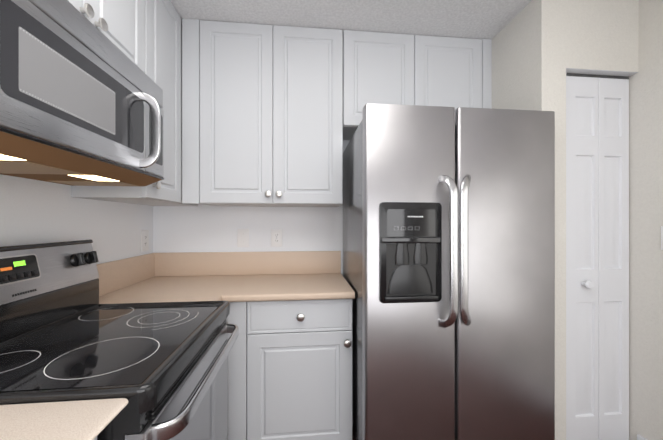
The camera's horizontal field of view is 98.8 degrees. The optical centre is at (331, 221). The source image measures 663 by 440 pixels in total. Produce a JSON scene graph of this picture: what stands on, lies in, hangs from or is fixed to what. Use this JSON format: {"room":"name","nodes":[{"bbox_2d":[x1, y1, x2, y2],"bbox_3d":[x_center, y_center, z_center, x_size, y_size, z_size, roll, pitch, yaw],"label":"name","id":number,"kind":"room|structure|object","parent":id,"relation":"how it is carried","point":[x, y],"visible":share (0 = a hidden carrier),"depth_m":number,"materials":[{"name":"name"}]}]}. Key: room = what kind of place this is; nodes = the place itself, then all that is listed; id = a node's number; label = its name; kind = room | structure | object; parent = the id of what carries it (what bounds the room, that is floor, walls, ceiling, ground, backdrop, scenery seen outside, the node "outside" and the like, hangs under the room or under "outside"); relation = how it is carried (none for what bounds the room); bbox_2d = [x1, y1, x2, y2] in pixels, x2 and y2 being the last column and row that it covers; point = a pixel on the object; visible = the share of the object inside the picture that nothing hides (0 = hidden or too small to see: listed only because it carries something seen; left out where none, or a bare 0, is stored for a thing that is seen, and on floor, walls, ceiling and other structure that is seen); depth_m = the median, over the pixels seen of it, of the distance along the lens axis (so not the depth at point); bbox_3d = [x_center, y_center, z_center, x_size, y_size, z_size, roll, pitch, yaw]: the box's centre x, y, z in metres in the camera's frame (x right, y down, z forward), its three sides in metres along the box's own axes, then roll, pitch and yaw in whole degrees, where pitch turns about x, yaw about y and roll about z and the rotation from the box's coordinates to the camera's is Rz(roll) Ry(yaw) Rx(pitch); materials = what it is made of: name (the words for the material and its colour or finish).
{"room":"kitchen","nodes":[
{"label":"kitchen","id":0,"kind":"room"},
{"bbox_2d":[0,174,152,263],"bbox_3d":[-1.115,0.027,-0.019,0.100,2.545,4.300,0,0,-6],"label":"wall","id":1,"kind":"structure","parent":0,"point":[32,211],"depth_m":1.28,"materials":[{"name":"white paint"}]},
{"bbox_2d":[0,0,163,185],"bbox_3d":[-0.917,-0.395,0.949,0.486,0.460,0.760,0,0,-6],"label":"over-the-range microwave","id":2,"kind":"object","parent":1,"relation":"attached to","point":[81,99],"visible":1,"depth_m":0.83,"materials":[{"name":"silver metal"}]},
{"bbox_2d":[68,0,144,72],"bbox_3d":[-0.982,-0.938,0.944,0.354,0.612,0.762,0,0,-6],"label":"upper cabinet","id":3,"kind":"object","parent":1,"relation":"attached to","point":[120,24],"visible":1,"depth_m":1.17,"materials":[{"name":"white wood"}]},
{"bbox_2d":[71,0,197,205],"bbox_3d":[-1.057,-0.679,1.684,0.354,1.130,0.720,0,0,-6],"label":"upper cabinet","id":4,"kind":"object","parent":1,"relation":"attached to","point":[163,47],"visible":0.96,"depth_m":1.54,"materials":[{"name":"white wood"}]},
{"bbox_2d":[141,230,148,251],"bbox_3d":[-1.254,0.125,1.913,0.007,0.142,0.086,0,0,-6],"label":"duplex electrical outlet","id":5,"kind":"object","parent":1,"relation":"attached to","point":[144,240],"visible":1,"depth_m":1.90,"materials":[{"name":"white plastic"}]},
{"bbox_2d":[153,140,349,275],"bbox_3d":[-0.060,0.028,2.197,2.442,2.545,0.100,0,0,-6],"label":"wall","id":6,"kind":"structure","parent":0,"point":[203,228],"depth_m":2.09,"materials":[{"name":"white paint"}]},
{"bbox_2d":[237,229,248,246],"bbox_3d":[-0.647,0.117,2.083,0.084,0.135,0.006,0,0,-6],"label":"electrical outlet","id":7,"kind":"object","parent":6,"relation":"attached to","point":[242,237],"visible":1,"depth_m":2.08,"materials":[{"name":"white plastic"}]},
{"bbox_2d":[182,18,342,206],"bbox_3d":[-0.434,-0.679,1.930,0.990,1.130,0.354,0,0,-6],"label":"upper cabinet","id":8,"kind":"object","parent":6,"relation":"attached to","point":[262,115],"visible":1,"depth_m":1.78,"materials":[{"name":"white wood"}]},
{"bbox_2d":[271,229,281,246],"bbox_3d":[-0.406,0.118,2.107,0.081,0.129,0.007,0,0,-6],"label":"outlet","id":9,"kind":"object","parent":6,"relation":"attached to","point":[276,237],"visible":1,"depth_m":2.10,"materials":[{"name":"white plastic"}]},
{"bbox_2d":[343,30,491,139],"bbox_3d":[0.570,-0.933,2.031,1.018,0.622,0.354,0,0,-6],"label":"upper cabinet","id":10,"kind":"object","parent":6,"relation":"attached to","point":[401,69],"visible":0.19,"depth_m":1.88,"materials":[{"name":"white wood"}]},
{"bbox_2d":[171,0,531,38],"bbox_3d":[0.393,-1.295,0.133,3.132,0.100,4.300,0,0,-6],"label":"ceiling","id":11,"kind":"structure","parent":0,"point":[481,19],"depth_m":1.71,"materials":[{"name":"white paint"}]},
{"bbox_2d":[492,6,526,109],"bbox_3d":[1.141,0.028,1.951,0.100,2.545,0.630,0,0,-6],"label":"wall","id":12,"kind":"structure","parent":0,"point":[509,65],"depth_m":1.75,"materials":[{"name":"beige paint"}]},
{"bbox_2d":[527,0,638,439],"bbox_3d":[1.421,0.028,1.613,0.590,2.545,0.100,0,0,-6],"label":"wall","id":13,"kind":"structure","parent":0,"point":[562,35],"depth_m":1.55,"materials":[{"name":"beige paint"}]},
{"bbox_2d":[566,73,628,439],"bbox_3d":[1.495,0.209,1.603,0.437,2.092,0.077,0,0,-6],"label":"bifold door","id":14,"kind":"structure","parent":13,"relation":"in","point":[597,257],"depth_m":1.61,"materials":[{"name":"white paint"}]},
{"bbox_2d":[566,68,637,76],"bbox_3d":[1.494,0.230,1.620,0.444,2.139,0.098,0,0,-6],"label":"door frame","id":15,"kind":"structure","parent":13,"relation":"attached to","point":[597,72],"depth_m":1.59,"materials":[{"name":"white paint"}]},
{"bbox_2d":[629,0,662,439],"bbox_3d":[1.902,0.027,0.284,0.100,2.545,4.300,0,0,-6],"label":"wall","id":16,"kind":"structure","parent":0,"point":[645,252],"depth_m":1.56,"materials":[{"name":"beige paint"}]},
{"bbox_2d":[637,434,646,439],"bbox_3d":[1.876,1.242,-0.036,0.014,0.115,3.269,0,0,-6],"label":"baseboard","id":17,"kind":"structure","parent":16,"relation":"attached to","point":[639,437],"depth_m":1.57,"materials":[{"name":"white paint"}]},
{"bbox_2d":[661,226,662,249],"bbox_3d":[1.725,0.084,1.450,0.016,0.125,0.078,0,0,-6],"label":"switch plate","id":18,"kind":"object","parent":16,"relation":"attached to","point":[661,237],"visible":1,"depth_m":1.48,"materials":[{"name":"white plastic"}]},
{"bbox_3d":[0.358,1.350,0.480,3.132,0.100,3.600,0,0,-6],"label":"floor","id":19,"kind":"structure","parent":0,"visible":0},
{"bbox_2d":[0,239,238,439],"bbox_3d":[-0.754,0.689,0.962,0.735,1.222,0.720,0,0,-6],"label":"range","id":20,"kind":"object","parent":19,"relation":"on","point":[160,367],"visible":1,"depth_m":0.91,"materials":[{"name":"black glass"}]},
{"bbox_2d":[228,299,351,439],"bbox_3d":[-0.245,0.863,1.825,0.680,0.874,0.600,0,0,-6],"label":"base cabinet","id":21,"kind":"object","parent":19,"relation":"on","point":[289,369],"visible":0.96,"depth_m":1.56,"materials":[{"name":"white wood"}]},
{"bbox_2d":[343,103,554,439],"bbox_3d":[0.612,0.369,1.751,0.984,1.862,0.862,0,0,-6],"label":"refrigerator","id":22,"kind":"object","parent":19,"relation":"on","point":[449,244],"visible":0.98,"depth_m":1.39,"materials":[{"name":"grey metal"}]},
{"bbox_3d":[-0.905,0.863,1.686,0.657,0.874,0.746,0,0,-6],"label":"base cabinet","id":23,"kind":"object","parent":19,"relation":"on","visible":0},
{"bbox_2d":[96,251,354,303],"bbox_3d":[-0.563,0.321,1.720,1.344,0.206,0.747,0,0,-6],"label":"countertop","id":24,"kind":"structure","parent":23,"relation":"on","point":[230,276],"depth_m":1.84,"materials":[{"name":"beige laminate"}]},
{"bbox_3d":[-0.741,0.862,0.029,0.651,0.874,1.126,0,0,-6],"label":"base cabinet","id":25,"kind":"object","parent":19,"relation":"on","visible":0},
{"bbox_2d":[0,398,127,439],"bbox_3d":[-0.724,0.321,0.033,0.686,0.206,1.126,0,0,-6],"label":"countertop","id":26,"kind":"structure","parent":25,"relation":"on","point":[81,420],"depth_m":0.56,"materials":[{"name":"beige laminate"}]}
]}

